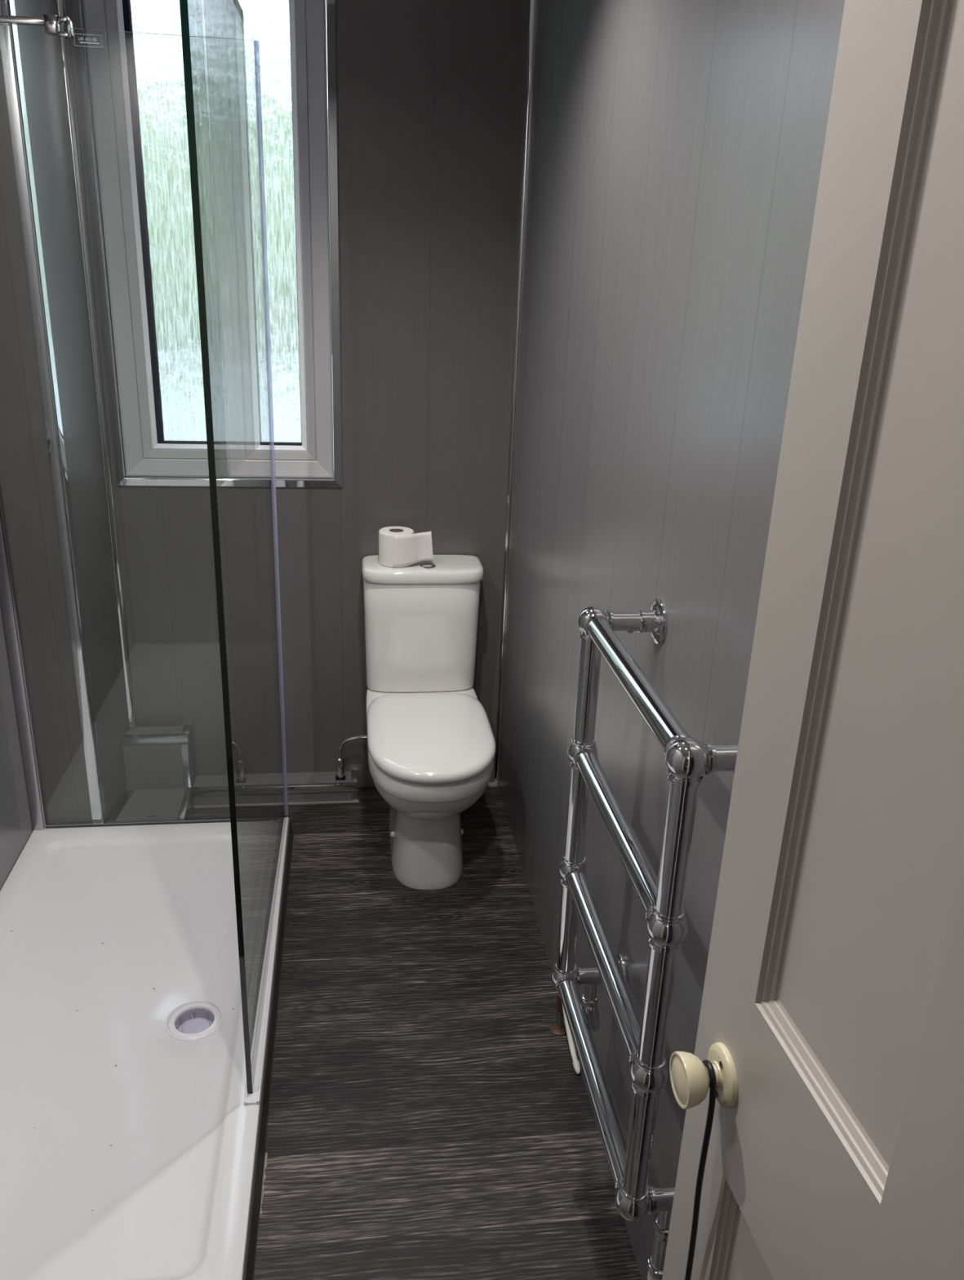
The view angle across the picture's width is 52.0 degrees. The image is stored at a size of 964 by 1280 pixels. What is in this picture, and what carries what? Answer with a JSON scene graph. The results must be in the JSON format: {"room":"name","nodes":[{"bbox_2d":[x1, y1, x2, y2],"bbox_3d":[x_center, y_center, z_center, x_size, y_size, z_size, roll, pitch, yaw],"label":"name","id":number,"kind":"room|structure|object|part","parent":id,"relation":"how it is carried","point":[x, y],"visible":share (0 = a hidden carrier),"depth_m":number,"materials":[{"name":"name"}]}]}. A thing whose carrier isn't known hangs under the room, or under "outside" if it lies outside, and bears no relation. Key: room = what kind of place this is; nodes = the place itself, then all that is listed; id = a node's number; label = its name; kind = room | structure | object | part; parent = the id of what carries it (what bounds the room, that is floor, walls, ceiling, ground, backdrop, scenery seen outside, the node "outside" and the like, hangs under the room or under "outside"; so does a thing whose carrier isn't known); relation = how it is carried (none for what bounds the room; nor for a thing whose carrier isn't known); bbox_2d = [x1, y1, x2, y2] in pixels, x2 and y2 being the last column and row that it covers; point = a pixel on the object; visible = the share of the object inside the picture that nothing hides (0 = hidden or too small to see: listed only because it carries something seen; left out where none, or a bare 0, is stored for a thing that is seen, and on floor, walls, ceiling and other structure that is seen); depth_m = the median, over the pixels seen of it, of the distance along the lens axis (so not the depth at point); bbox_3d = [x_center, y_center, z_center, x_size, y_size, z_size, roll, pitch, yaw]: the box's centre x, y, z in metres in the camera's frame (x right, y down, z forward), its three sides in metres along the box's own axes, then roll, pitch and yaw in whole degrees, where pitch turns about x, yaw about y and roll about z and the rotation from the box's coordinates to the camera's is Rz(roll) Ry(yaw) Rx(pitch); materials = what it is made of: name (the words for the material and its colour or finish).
{"room":"bathroom","nodes":[
{"label":"bathroom","id":0,"kind":"room"},
{"bbox_2d":[0,604,33,890],"bbox_3d":[-1.262,-0.269,1.778,0.175,2.450,1.527,-1,21,-8],"label":"wall","id":1,"kind":"structure","parent":0,"point":[15,820],"depth_m":2.69,"materials":[{"name":"grey plastic"}]},
{"bbox_2d":[0,0,130,825],"bbox_3d":[-1.262,-0.592,2.630,0.410,2.450,0.279,-1,21,-8],"label":"wall pier","id":2,"kind":"object","parent":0,"point":[25,474],"visible":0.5,"depth_m":2.61,"materials":[{"name":"grey plastic"}]},
{"bbox_2d":[0,0,106,823],"bbox_3d":[-1.097,-0.548,2.530,0.034,2.450,0.028,-1,21,-8],"label":"trim","id":3,"kind":"structure","parent":2,"relation":"attached to","point":[9,40],"depth_m":2.49,"materials":[{"name":"silver metal"}]},
{"bbox_2d":[66,0,528,786],"bbox_3d":[-0.640,-0.678,2.920,1.720,2.450,0.160,-1,21,-8],"label":"wall","id":4,"kind":"structure","parent":0,"point":[431,93],"depth_m":2.88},
{"bbox_2d":[57,0,137,728],"bbox_3d":[-1.064,-0.756,2.736,0.018,2.205,0.016,-1,21,-8],"label":"trim","id":5,"kind":"structure","parent":4,"relation":"attached to","point":[62,4],"depth_m":2.72,"materials":[{"name":"silver metal"}]},
{"bbox_2d":[70,0,342,488],"bbox_3d":[-0.713,-1.103,2.663,0.649,1.394,0.030,-1,21,-8],"label":"trim","id":6,"kind":"structure","parent":4,"relation":"attached to","point":[77,9],"depth_m":2.68,"materials":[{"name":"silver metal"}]},
{"bbox_2d":[82,0,333,478],"bbox_3d":[-0.721,-1.125,2.720,0.596,1.342,0.110,-1,21,-8],"label":"window","id":7,"kind":"structure","parent":4,"relation":"in","point":[137,79],"depth_m":2.69,"materials":[{"name":"clear glass"}]},
{"bbox_3d":[-0.720,-1.123,2.713,0.416,1.162,0.001,-1,21,-8],"label":"pane","id":8,"kind":"part","parent":7,"relation":"part of","materials":[{"name":"clear glass"}]},
{"bbox_2d":[193,800,359,808],"bbox_3d":[-0.659,0.530,3.184,0.524,0.005,0.010,-1,21,-8],"label":"trim","id":9,"kind":"structure","parent":4,"relation":"attached to","point":[331,802],"depth_m":3.19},
{"bbox_2d":[488,782,497,786],"bbox_3d":[0.036,0.491,3.358,0.032,0.004,0.026,-1,21,-8],"label":"trim","id":10,"kind":"structure","parent":4,"relation":"attached to","point":[490,784],"depth_m":3.35,"materials":[{"name":"grey plastic"}]},
{"bbox_2d":[189,785,641,1279],"bbox_3d":[-0.379,1.359,1.146,1.720,0.080,5.050,-1,21,-8],"label":"floor","id":11,"kind":"structure","parent":0,"point":[428,1119],"depth_m":2.12,"materials":[{"name":"laminate"}]},
{"bbox_2d":[0,817,288,1279],"bbox_3d":[-0.855,0.841,2.265,0.735,0.059,1.523,-1,21,-8],"label":"shower tray","id":12,"kind":"object","parent":11,"relation":"on","point":[128,1135],"visible":0.92,"depth_m":2.10,"materials":[{"name":"white ceramic"}]},
{"bbox_2d":[0,22,230,830],"bbox_3d":[-0.920,-0.434,2.572,0.716,2.100,0.026,-1,21,-8],"label":"shower frame","id":13,"kind":"object","parent":12,"relation":"on","point":[8,603],"visible":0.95,"depth_m":2.73,"materials":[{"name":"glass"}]},
{"bbox_2d":[0,13,75,37],"bbox_3d":[-1.079,-1.373,2.191,0.325,0.049,0.040,-1,21,-8],"label":"support arm","id":14,"kind":"object","parent":13,"relation":"attached to","point":[52,23],"visible":1,"depth_m":2.19,"materials":[{"name":"silver metal"}]},
{"bbox_3d":[-0.886,-1.349,2.222,0.060,0.024,0.001,-1,21,-8],"label":"etched frame","id":15,"kind":"part","parent":13,"relation":"part of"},
{"bbox_2d":[179,0,288,1105],"bbox_3d":[-0.495,-0.224,2.129,0.031,2.054,1.107,-1,21,-8],"label":"screen","id":16,"kind":"object","parent":12,"relation":"on","point":[219,42],"visible":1,"depth_m":1.91,"materials":[{"name":"clear glass"}]},
{"bbox_2d":[106,787,193,823],"bbox_3d":[-1.020,0.534,3.053,0.226,0.064,0.194,-1,21,-8],"label":"bathroom scale","id":17,"kind":"object","parent":11,"relation":"on","point":[135,806],"visible":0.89,"depth_m":3.04,"materials":[{"name":"plastic"}]},
{"bbox_3d":[-1.108,0.507,3.030,0.024,0.003,0.193,2,21,-1],"label":"edge trim","id":18,"kind":"part","parent":17,"relation":"part of","materials":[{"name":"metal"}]},
{"bbox_3d":[-0.919,0.519,3.060,0.022,0.034,0.188,-1,21,-8],"label":"edge trim","id":19,"kind":"part","parent":17,"relation":"part of","materials":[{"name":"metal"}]},
{"bbox_2d":[121,724,195,789],"bbox_3d":[-1.026,0.401,3.149,0.199,0.244,0.086,-1,21,-8],"label":"box","id":20,"kind":"object","parent":11,"relation":"on","point":[156,757],"visible":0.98,"depth_m":3.10,"materials":[{"name":"plastic"}]},
{"bbox_3d":[-1.021,0.298,3.110,0.198,0.024,0.085,-1,21,-8],"label":"trim","id":21,"kind":"part","parent":20,"relation":"part of","materials":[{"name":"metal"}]},
{"bbox_3d":[-0.933,0.384,3.122,0.023,0.178,0.024,-1,21,-8],"label":"trim","id":22,"kind":"part","parent":20,"relation":"part of","materials":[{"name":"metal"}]},
{"bbox_2d":[259,1152,267,1214],"bbox_3d":[-0.415,1.034,1.883,0.006,0.001,0.136,-1,21,-8],"label":"trim","id":23,"kind":"structure","parent":11,"relation":"on","point":[266,1154],"depth_m":1.89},
{"bbox_2d":[243,818,293,1279],"bbox_3d":[-0.476,0.866,2.249,0.012,0.052,1.668,-1,21,-8],"label":"trim","id":24,"kind":"structure","parent":11,"relation":"on","point":[251,1251],"depth_m":2.07,"materials":[{"name":"white plastic"}]},
{"bbox_2d":[192,770,359,807],"bbox_3d":[-0.667,0.484,3.222,0.526,0.063,0.100,-1,21,-8],"label":"pipe boxing","id":25,"kind":"object","parent":11,"relation":"on","point":[300,787],"visible":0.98,"depth_m":3.19,"materials":[{"name":"grey plastic"}]},
{"bbox_2d":[335,735,367,780],"bbox_3d":[-0.421,0.381,3.222,0.114,0.152,0.030,-1,21,-8],"label":"water valve","id":26,"kind":"object","parent":25,"relation":"attached to","point":[340,759],"visible":0.98,"depth_m":3.21,"materials":[{"name":"silver metal"}]},
{"bbox_3d":[-0.418,0.481,3.255,0.024,0.062,0.100,-1,21,-8],"label":"trim","id":27,"kind":"part","parent":25,"relation":"part of","materials":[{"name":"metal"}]},
{"bbox_2d":[361,555,495,889],"bbox_3d":[-0.156,0.243,2.847,0.365,0.816,0.743,-1,21,-8],"label":"toilet","id":28,"kind":"object","parent":11,"relation":"on","point":[431,743],"visible":1,"depth_m":2.85,"materials":[{"name":"white ceramic"}]},
{"bbox_2d":[378,526,433,567],"bbox_3d":[-0.226,-0.280,2.939,0.162,0.105,0.106,-1,21,-8],"label":"toilet roll","id":29,"kind":"object","parent":28,"relation":"on","point":[398,546],"visible":1,"depth_m":2.90,"materials":[{"name":"paper"}]},
{"bbox_3d":[-0.178,-0.213,2.975,0.365,0.040,0.175,-1,21,-8],"label":"cistern lid","id":30,"kind":"part","parent":28,"relation":"part of","materials":[{"name":"white ceramic"}]},
{"bbox_3d":[-0.143,0.277,2.740,0.336,0.012,0.488,-1,21,-8],"label":"seat","id":31,"kind":"part","parent":28,"relation":"part of","materials":[{"name":"white plastic"}]},
{"bbox_3d":[-0.142,0.255,2.728,0.347,0.035,0.511,-1,21,-8],"label":"seat lid","id":32,"kind":"part","parent":28,"relation":"part of","materials":[{"name":"white plastic"}]},
{"bbox_2d":[550,992,566,1035],"bbox_3d":[0.181,0.855,2.272,0.040,0.105,0.040,-1,21,-8],"label":"pipe","id":33,"kind":"object","parent":11,"relation":"on","point":[558,1028],"visible":0.7,"depth_m":2.27,"materials":[{"name":"metal"}]},
{"bbox_2d":[561,1002,580,1074],"bbox_3d":[0.200,0.880,2.208,0.016,0.102,0.143,-2,21,-12],"label":"cable","id":34,"kind":"object","parent":11,"relation":"on","point":[575,1063],"visible":0.71,"depth_m":2.20,"materials":[{"name":"white plastic"}]},
{"bbox_2d":[497,0,844,1279],"bbox_3d":[0.354,-0.116,1.542,0.127,2.450,3.046,-1,21,-8],"label":"wall","id":35,"kind":"structure","parent":0,"point":[676,147],"depth_m":1.62,"materials":[{"name":"grey plastic"}]},
{"bbox_2d":[493,0,534,784],"bbox_3d":[0.091,-0.656,2.936,0.013,2.450,0.013,-1,21,-8],"label":"trim","id":36,"kind":"structure","parent":35,"relation":"attached to","point":[531,2],"depth_m":2.88,"materials":[{"name":"silver metal"}]},
{"bbox_2d":[551,598,738,1279],"bbox_3d":[0.229,0.563,1.552,0.134,1.164,0.540,-1,21,-8],"label":"towel radiator","id":37,"kind":"object","parent":35,"relation":"attached to","point":[661,898],"visible":0.87,"depth_m":1.39,"materials":[{"name":"silver metal"}]},
{"bbox_3d":[0.164,0.296,1.692,0.034,0.695,0.034,-1,21,-8],"label":"post","id":38,"kind":"part","parent":37,"relation":"part of","materials":[{"name":"silver metal"}]},
{"bbox_3d":[0.181,0.704,1.600,0.034,0.034,0.466,-1,21,-8],"label":"rail","id":39,"kind":"part","parent":37,"relation":"part of","materials":[{"name":"silver metal"}]},
{"bbox_3d":[0.190,0.488,1.518,0.034,0.034,0.466,-1,21,-8],"label":"rail","id":40,"kind":"part","parent":37,"relation":"part of","materials":[{"name":"silver metal"}]},
{"bbox_3d":[0.198,0.271,1.436,0.034,0.034,0.466,-1,21,-8],"label":"rail","id":41,"kind":"part","parent":37,"relation":"part of","materials":[{"name":"silver metal"}]},
{"bbox_3d":[0.207,0.054,1.353,0.034,0.034,0.466,-1,21,-8],"label":"rail","id":42,"kind":"part","parent":37,"relation":"part of","materials":[{"name":"silver metal"}]},
{"bbox_3d":[0.224,0.462,1.261,0.034,0.695,0.034,-1,21,-8],"label":"post","id":43,"kind":"part","parent":37,"relation":"part of","materials":[{"name":"silver metal"}]},
{"bbox_3d":[-0.055,0.415,0.098,1.078,2.450,0.100,-1,21,-8],"label":"wall","id":44,"kind":"structure","parent":0,"visible":0},
{"bbox_2d":[662,0,963,1279],"bbox_3d":[0.241,0.488,0.595,0.078,1.967,0.625,-2,21,-10],"label":"door","id":45,"kind":"structure","parent":44,"relation":"in","point":[831,1025],"depth_m":0.61,"materials":[{"name":"beige paint"}]},
{"bbox_3d":[0.177,0.359,0.809,0.036,0.044,0.044,-2,21,-10],"label":"knob","id":46,"kind":"part","parent":45,"relation":"part of","materials":[{"name":"beige ceramic"}]},
{"bbox_2d":[684,1059,716,1279],"bbox_3d":[0.180,0.592,0.900,0.014,0.528,0.029,-1,21,-8],"label":"cord","id":47,"kind":"object","parent":45,"relation":"hanging from","point":[708,1064],"visible":0.85,"depth_m":0.83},
{"bbox_3d":[0.222,0.827,0.875,0.036,0.750,0.175,-2,21,-10],"label":"moulding","id":48,"kind":"part","parent":45,"relation":"part of","materials":[{"name":"grey paint"}]},
{"bbox_3d":[0.222,0.827,0.875,0.013,0.758,0.183,-2,21,-10],"label":"panel","id":49,"kind":"part","parent":45,"relation":"part of","materials":[{"name":"white wood"}]},
{"bbox_3d":[0.255,-0.037,0.546,0.036,0.739,0.175,-2,21,-10],"label":"moulding","id":50,"kind":"part","parent":45,"relation":"part of","materials":[{"name":"white wood"}]},
{"bbox_3d":[0.255,-0.037,0.546,0.013,0.747,0.183,-2,21,-10],"label":"panel","id":51,"kind":"part","parent":45,"relation":"part of","materials":[{"name":"white wood"}]}
]}

